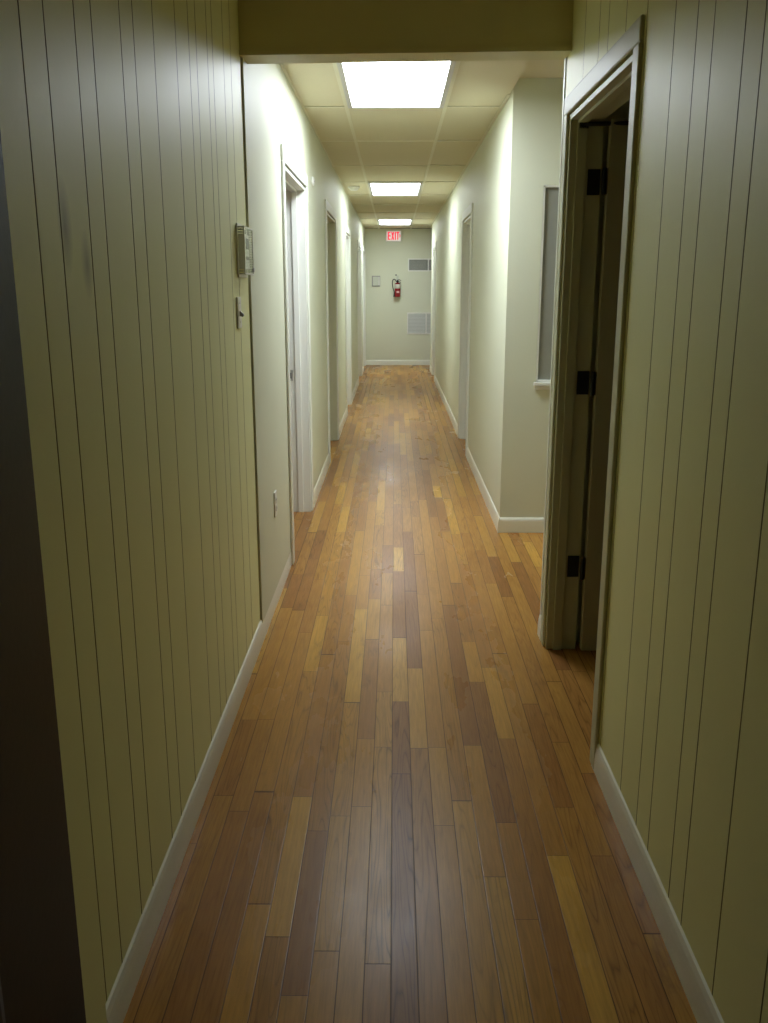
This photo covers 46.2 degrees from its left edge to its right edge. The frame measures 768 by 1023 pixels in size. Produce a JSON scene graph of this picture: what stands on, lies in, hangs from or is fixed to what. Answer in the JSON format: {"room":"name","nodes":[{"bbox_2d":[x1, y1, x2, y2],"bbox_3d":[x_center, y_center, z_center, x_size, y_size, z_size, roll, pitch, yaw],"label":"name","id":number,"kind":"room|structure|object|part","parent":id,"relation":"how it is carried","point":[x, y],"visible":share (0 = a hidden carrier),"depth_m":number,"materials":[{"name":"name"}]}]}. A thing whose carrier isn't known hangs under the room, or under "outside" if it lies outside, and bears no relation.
{"room":"office corridor","nodes":[
{"label":"office corridor","id":0,"kind":"room"},
{"bbox_2d":[15,0,364,1004],"bbox_3d":[-0.531,-2.068,9.138,0.165,2.500,16.120,0,14,1],"label":"wall","id":1,"kind":"structure","parent":0,"point":[133,108],"depth_m":2.16,"materials":[{"name":"paint"}]},
{"bbox_2d":[0,132,85,1022],"bbox_3d":[-0.604,-0.063,1.117,0.212,2.500,0.415,0,14,1],"label":"door frame","id":2,"kind":"structure","parent":1,"relation":"attached to","point":[41,974],"depth_m":1.30,"materials":[{"name":"grey paint"}]},
{"bbox_2d":[0,0,106,1022],"bbox_3d":[-0.541,-0.135,1.404,0.010,2.500,0.117,0,14,1],"label":"trim","id":3,"kind":"structure","parent":1,"relation":"attached to","point":[13,126],"depth_m":1.44,"materials":[{"name":"paint"}]},
{"bbox_2d":[106,552,291,1022],"bbox_3d":[-0.522,0.630,3.303,0.011,0.096,3.192,0,14,1],"label":"baseboard","id":4,"kind":"structure","parent":1,"relation":"attached to","point":[121,994],"depth_m":2.33,"materials":[{"name":"white paint"}]},
{"bbox_2d":[236,297,243,328],"bbox_3d":[-0.514,-0.715,3.234,0.021,0.110,0.074,0,14,1],"label":"light switch","id":5,"kind":"object","parent":1,"relation":"attached to","point":[239,313],"visible":1,"depth_m":3.22,"materials":[{"name":"white plastic"}]},
{"bbox_2d":[238,233,249,269],"bbox_3d":[-0.511,-0.951,3.299,0.024,0.125,0.120,0,14,1],"label":"thermostat","id":6,"kind":"object","parent":1,"relation":"attached to","point":[247,259],"visible":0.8,"depth_m":3.28,"materials":[{"name":"white plastic"}]},
{"bbox_2d":[235,223,254,277],"bbox_3d":[-0.505,-0.953,3.296,0.037,0.186,0.219,0,14,1],"label":"guard","id":7,"kind":"object","parent":1,"relation":"attached to","point":[245,274],"visible":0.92,"depth_m":3.21,"materials":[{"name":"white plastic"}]},
{"bbox_2d":[273,490,276,516],"bbox_3d":[-0.503,-0.037,4.184,0.010,0.118,0.070,0,14,1],"label":"wall outlet","id":8,"kind":"object","parent":1,"relation":"attached to","point":[275,491],"visible":1,"depth_m":4.16,"materials":[{"name":"white plastic"}]},
{"bbox_2d":[280,144,313,564],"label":"door","id":9,"kind":"structure","parent":1,"relation":"in","point":[295,229],"depth_m":5.67,"materials":[{"name":"white paint"}]},
{"bbox_3d":[-0.494,-0.716,4.649,0.013,2.055,0.075,0,14,1],"label":"casing","id":10,"kind":"part","parent":9,"relation":"part of","materials":[{"name":"white paint"}]},
{"bbox_3d":[-0.488,-1.896,4.977,0.013,0.075,1.285,0,14,1],"label":"head casing","id":11,"kind":"part","parent":9,"relation":"part of","materials":[{"name":"white paint"}]},
{"bbox_3d":[-0.481,-1.010,5.822,0.013,2.055,0.075,0,14,1],"label":"casing","id":12,"kind":"part","parent":9,"relation":"part of","materials":[{"name":"white paint"}]},
{"bbox_2d":[325,199,338,462],"bbox_3d":[-0.538,-1.594,8.004,0.178,2.130,1.300,0,14,1],"label":"door","id":13,"kind":"structure","parent":1,"relation":"in","point":[330,223],"depth_m":8.46,"materials":[{"name":"white paint"}]},
{"bbox_3d":[-0.462,-1.409,7.418,0.013,2.055,0.075,0,14,1],"label":"casing","id":14,"kind":"part","parent":13,"relation":"part of","materials":[{"name":"white paint"}]},
{"bbox_3d":[-0.455,-2.590,7.754,0.013,0.075,1.300,0,14,1],"label":"head casing","id":15,"kind":"part","parent":13,"relation":"part of","materials":[{"name":"white paint"}]},
{"bbox_3d":[-0.448,-1.706,8.606,0.013,2.055,0.075,0,14,1],"label":"casing","id":16,"kind":"part","parent":13,"relation":"part of","materials":[{"name":"white paint"}]},
{"bbox_2d":[314,367,363,506],"bbox_3d":[-0.416,-1.463,11.674,0.011,0.096,11.490,0,14,1],"label":"baseboard","id":17,"kind":"structure","parent":1,"relation":"attached to","point":[324,470],"depth_m":7.26,"materials":[{"name":"white paint"}]},
{"bbox_2d":[344,224,351,415],"bbox_3d":[-0.506,-2.276,10.735,0.178,2.130,1.140,0,14,1],"label":"door","id":18,"kind":"structure","parent":1,"relation":"in","point":[347,230],"depth_m":11.09,"materials":[{"name":"white paint"}]},
{"bbox_3d":[-0.429,-2.111,10.226,0.013,2.055,0.075,0,14,1],"label":"casing","id":19,"kind":"part","parent":18,"relation":"part of","materials":[{"name":"white paint"}]},
{"bbox_3d":[-0.423,-3.273,10.485,0.013,0.075,1.140,0,14,1],"label":"head casing","id":20,"kind":"part","parent":18,"relation":"part of","materials":[{"name":"white paint"}]},
{"bbox_3d":[-0.417,-2.369,11.260,0.013,2.055,0.075,0,14,1],"label":"casing","id":21,"kind":"part","parent":18,"relation":"part of","materials":[{"name":"white paint"}]},
{"bbox_2d":[357,240,361,379],"bbox_3d":[-0.465,-3.153,14.242,0.178,2.130,1.510,0,14,1],"label":"door","id":22,"kind":"structure","parent":1,"relation":"in","point":[359,250],"depth_m":14.77,"materials":[{"name":"white paint"}]},
{"bbox_3d":[-0.391,-2.943,13.554,0.013,2.055,0.075,0,14,1],"label":"casing","id":23,"kind":"part","parent":22,"relation":"part of","materials":[{"name":"white paint"}]},
{"bbox_3d":[-0.374,-3.291,14.946,0.013,2.055,0.075,0,14,1],"label":"casing","id":24,"kind":"part","parent":22,"relation":"part of","materials":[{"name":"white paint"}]},
{"bbox_2d":[362,246,365,367],"bbox_3d":[-0.441,-3.660,16.269,0.178,2.130,1.210,0,14,1],"label":"door","id":25,"kind":"structure","parent":1,"relation":"in","point":[363,248],"depth_m":16.65,"materials":[{"name":"white paint"}]},
{"bbox_3d":[-0.365,-3.486,15.727,0.013,2.055,0.075,0,14,1],"label":"casing","id":26,"kind":"part","parent":25,"relation":"part of","materials":[{"name":"white paint"}]},
{"bbox_3d":[-0.352,-3.761,16.828,0.013,2.055,0.075,0,14,1],"label":"casing","id":27,"kind":"part","parent":25,"relation":"part of","materials":[{"name":"white paint"}]},
{"bbox_2d":[280,61,510,228],"bbox_3d":[0.161,-3.567,9.977,1.208,0.004,13.750,0,14,1],"label":"grid","id":28,"kind":"object","parent":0,"point":[457,64],"visible":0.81,"depth_m":6.49,"materials":[{"name":"metal"}]},
{"bbox_2d":[377,219,412,224],"bbox_3d":[0.182,-4.808,14.928,0.568,0.028,1.276,0,14,1],"label":"ceiling light","id":29,"kind":"object","parent":28,"relation":"attached to","point":[380,221],"visible":0.83,"depth_m":15.01,"materials":[{"name":"plastic"}]},
{"bbox_2d":[379,220,410,223],"bbox_3d":[0.182,-4.818,14.926,0.514,0.005,1.222,0,14,1],"label":"diffuser","id":30,"kind":"object","parent":29,"relation":"attached to","point":[380,221],"depth_m":15.01,"materials":[{"name":"white plastic"}]},
{"bbox_2d":[368,181,422,195],"bbox_3d":[0.123,-3.548,9.889,0.568,0.028,1.326,0,14,1],"label":"ceiling light","id":31,"kind":"object","parent":28,"relation":"attached to","point":[377,188],"visible":0.94,"depth_m":9.94,"materials":[{"name":"plastic"}]},
{"bbox_2d":[371,183,419,193],"bbox_3d":[0.123,-3.558,9.886,0.514,0.005,1.272,0,14,1],"label":"diffuser","id":32,"kind":"object","parent":31,"relation":"attached to","point":[376,188],"depth_m":9.96,"materials":[{"name":"white plastic"}]},
{"bbox_2d":[337,61,455,107],"bbox_3d":[0.063,-2.261,4.738,0.568,0.028,1.286,0,14,1],"label":"ceiling light","id":33,"kind":"object","parent":28,"relation":"attached to","point":[365,84],"visible":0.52,"depth_m":4.81,"materials":[{"name":"plastic"}]},
{"bbox_2d":[283,60,529,227],"bbox_3d":[1.138,-3.574,9.963,3.156,0.019,13.742,0,14,1],"label":"ceiling tiles","id":34,"kind":"structure","parent":28,"relation":"on","point":[477,83],"depth_m":6.18,"materials":[{"name":"beige tile"}]},
{"bbox_2d":[348,186,359,190],"bbox_3d":[-0.324,-3.478,9.700,0.129,0.042,0.129,0,14,1],"label":"smoke detector","id":35,"kind":"object","parent":34,"relation":"attached to","point":[352,188],"visible":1,"depth_m":9.66,"materials":[{"name":"white plastic"}]},
{"bbox_2d":[365,229,431,359],"bbox_3d":[0.248,-4.039,17.022,5.300,2.500,0.150,0,14,1],"label":"wall","id":36,"kind":"structure","parent":0,"point":[387,338],"depth_m":16.93,"materials":[{"name":"beige paint"}]},
{"bbox_2d":[372,276,379,286],"bbox_3d":[-0.150,-4.316,16.865,0.155,0.197,0.030,0,14,1],"label":"control box","id":37,"kind":"object","parent":36,"relation":"attached to","point":[375,279],"visible":1,"depth_m":16.85,"materials":[{"name":"grey plastic"}]},
{"bbox_2d":[386,230,400,241],"bbox_3d":[0.177,-5.097,16.655,0.290,0.200,0.050,0,14,1],"label":"exit sign","id":38,"kind":"object","parent":36,"relation":"attached to","point":[391,235],"visible":1,"depth_m":16.63,"materials":[{"name":"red plastic"}]},
{"bbox_2d":[392,275,400,296],"bbox_3d":[0.235,-4.222,16.826,0.174,0.411,0.142,0,14,1],"label":"fire extinguisher","id":39,"kind":"object","parent":36,"relation":"attached to","point":[397,293],"visible":1,"depth_m":16.79,"materials":[{"name":"red metal"}]},
{"bbox_2d":[366,360,429,364],"bbox_3d":[1.224,-2.850,17.223,3.146,0.095,0.014,0,14,1],"label":"baseboard","id":40,"kind":"structure","parent":36,"relation":"attached to","point":[368,362],"depth_m":17.23,"materials":[{"name":"white paint"}]},
{"bbox_2d":[407,313,430,333],"bbox_3d":[0.818,-3.562,17.051,0.762,0.404,0.012,0,14,1],"label":"air vent","id":41,"kind":"object","parent":36,"relation":"in","point":[417,323],"visible":0.71,"depth_m":17.05,"materials":[{"name":"white plastic"}]},
{"bbox_2d":[408,258,431,270],"bbox_3d":[0.833,-4.600,16.791,0.772,0.234,0.012,0,14,1],"label":"air vent","id":42,"kind":"object","parent":36,"relation":"in","point":[414,264],"visible":0.66,"depth_m":16.79,"materials":[{"name":"white plastic"}]},
{"bbox_2d":[123,365,696,1022],"bbox_3d":[0.135,-0.356,7.651,5.300,0.100,20.220,0,14,1],"label":"floor","id":43,"kind":"structure","parent":0,"point":[405,816],"depth_m":2.61,"materials":[{"name":"brown wood"}]},
{"bbox_2d":[430,95,510,511],"bbox_3d":[0.829,-2.438,10.617,0.120,2.500,10.900,0,14,1],"label":"wall","id":44,"kind":"structure","parent":0,"point":[484,182],"depth_m":6.70,"materials":[{"name":"beige paint"}]},
{"bbox_2d":[431,241,436,375],"bbox_3d":[0.869,-3.240,14.591,0.133,2.130,1.160,0,14,1],"label":"door","id":45,"kind":"structure","parent":44,"relation":"in","point":[435,243],"depth_m":14.98,"materials":[{"name":"white paint"}]},
{"bbox_3d":[0.815,-3.336,15.127,0.013,2.055,0.075,0,14,1],"label":"casing","id":46,"kind":"part","parent":45,"relation":"part of","materials":[{"name":"white paint"}]},
{"bbox_3d":[0.802,-3.073,14.074,0.013,2.055,0.075,0,14,1],"label":"casing","id":47,"kind":"part","parent":45,"relation":"part of","materials":[{"name":"white paint"}]},
{"bbox_2d":[458,203,472,455],"bbox_3d":[0.794,-1.644,8.203,0.133,2.130,1.090,0,14,1],"label":"door","id":48,"kind":"structure","parent":44,"relation":"in","point":[467,225],"depth_m":8.55,"materials":[{"name":"white paint"}]},
{"bbox_3d":[0.740,-1.730,8.705,0.013,2.055,0.075,0,14,1],"label":"casing","id":49,"kind":"part","parent":48,"relation":"part of","materials":[{"name":"white paint"}]},
{"bbox_3d":[0.734,-2.640,7.954,0.013,0.075,1.090,0,14,1],"label":"head casing","id":50,"kind":"part","parent":48,"relation":"part of","materials":[{"name":"white paint"}]},
{"bbox_3d":[0.728,-1.484,7.720,0.013,2.055,0.075,0,14,1],"label":"casing","id":51,"kind":"part","parent":48,"relation":"part of","materials":[{"name":"white paint"}]},
{"bbox_2d":[430,365,543,532],"bbox_3d":[1.740,-1.253,10.834,1.965,0.096,11.034,0,14,1],"label":"baseboard","id":52,"kind":"structure","parent":44,"relation":"attached to","point":[502,524],"depth_m":5.62,"materials":[{"name":"white paint"}]},
{"bbox_2d":[498,78,563,517],"bbox_3d":[1.684,-1.128,5.255,1.954,2.560,0.120,0,14,1],"label":"wall","id":53,"kind":"structure","parent":0,"point":[536,104],"depth_m":5.17,"materials":[{"name":"beige paint"}]},
{"bbox_2d":[534,185,558,389],"bbox_3d":[1.351,-1.272,5.171,0.942,1.140,0.080,0,14,1],"label":"window","id":54,"kind":"structure","parent":53,"relation":"in","point":[550,192],"depth_m":5.18,"materials":[{"name":"white plastic"}]},
{"bbox_3d":[1.351,-0.737,5.289,0.942,0.045,0.050,0,14,1],"label":"sill","id":55,"kind":"part","parent":54,"relation":"part of","materials":[{"name":"white paint"}]},
{"bbox_2d":[510,60,564,93],"bbox_3d":[0.084,-2.870,6.946,5.400,0.120,20.270,0,14,1],"label":"ceiling","id":56,"kind":"structure","parent":0,"point":[535,68],"depth_m":4.70,"materials":[{"name":"paint"}]},
{"bbox_2d":[238,0,573,63],"bbox_3d":[0.077,-1.770,3.272,1.196,0.232,0.132,0,14,1],"label":"beam","id":57,"kind":"structure","parent":56,"relation":"attached to","point":[270,31],"depth_m":3.23,"materials":[{"name":"paint"}]},
{"bbox_2d":[576,99,629,641],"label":"door","id":58,"kind":"structure","parent":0,"point":[622,112],"depth_m":3.50,"materials":[{"name":"beige paint"}]},
{"bbox_2d":[545,0,767,1022],"bbox_3d":[0.718,-0.301,2.071,0.120,2.500,3.080,0,14,1],"label":"wall","id":59,"kind":"structure","parent":0,"point":[683,733],"depth_m":1.86,"materials":[{"name":"paint"}]},
{"bbox_2d":[537,615,540,638],"bbox_3d":[0.669,0.493,3.851,0.011,0.096,0.072,0,14,1],"label":"baseboard","id":60,"kind":"structure","parent":59,"relation":"attached to","point":[539,619],"depth_m":3.85,"materials":[{"name":"white paint"}]},
{"bbox_2d":[540,58,566,614],"bbox_3d":[0.733,-0.708,3.572,0.124,2.560,0.030,0,14,1],"label":"trim","id":61,"kind":"structure","parent":59,"relation":"attached to","point":[565,63],"depth_m":3.56,"materials":[{"name":"white paint"}]},
{"bbox_2d":[540,14,644,769],"bbox_3d":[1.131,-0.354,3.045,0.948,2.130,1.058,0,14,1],"label":"door frame","id":62,"kind":"structure","parent":59,"relation":"in","point":[582,180],"depth_m":3.37,"materials":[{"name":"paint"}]},
{"bbox_3d":[0.668,-0.445,3.539,0.012,2.066,0.064,0,14,1],"label":"casing","id":63,"kind":"part","parent":62,"relation":"part of","materials":[{"name":"green paint"}]},
{"bbox_3d":[0.838,-1.381,3.213,0.276,0.040,0.032,3,14,10],"label":"overhead stop arm","id":64,"kind":"part","parent":62,"relation":"part of","materials":[{"name":"black metal"}]},
{"bbox_3d":[0.662,-1.357,2.799,0.012,0.064,1.058,0,14,1],"label":"head casing","id":65,"kind":"part","parent":62,"relation":"part of","materials":[{"name":"green paint"}]},
{"bbox_3d":[0.657,-0.204,2.575,0.012,2.066,0.064,0,14,1],"label":"casing","id":66,"kind":"part","parent":62,"relation":"part of","materials":[{"name":"green paint"}]},
{"bbox_2d":[591,743,723,1022],"bbox_3d":[0.646,0.994,1.844,0.011,0.096,2.010,0,14,1],"label":"baseboard","id":67,"kind":"structure","parent":59,"relation":"attached to","point":[702,1003],"depth_m":2.11,"materials":[{"name":"white paint"}]}
]}

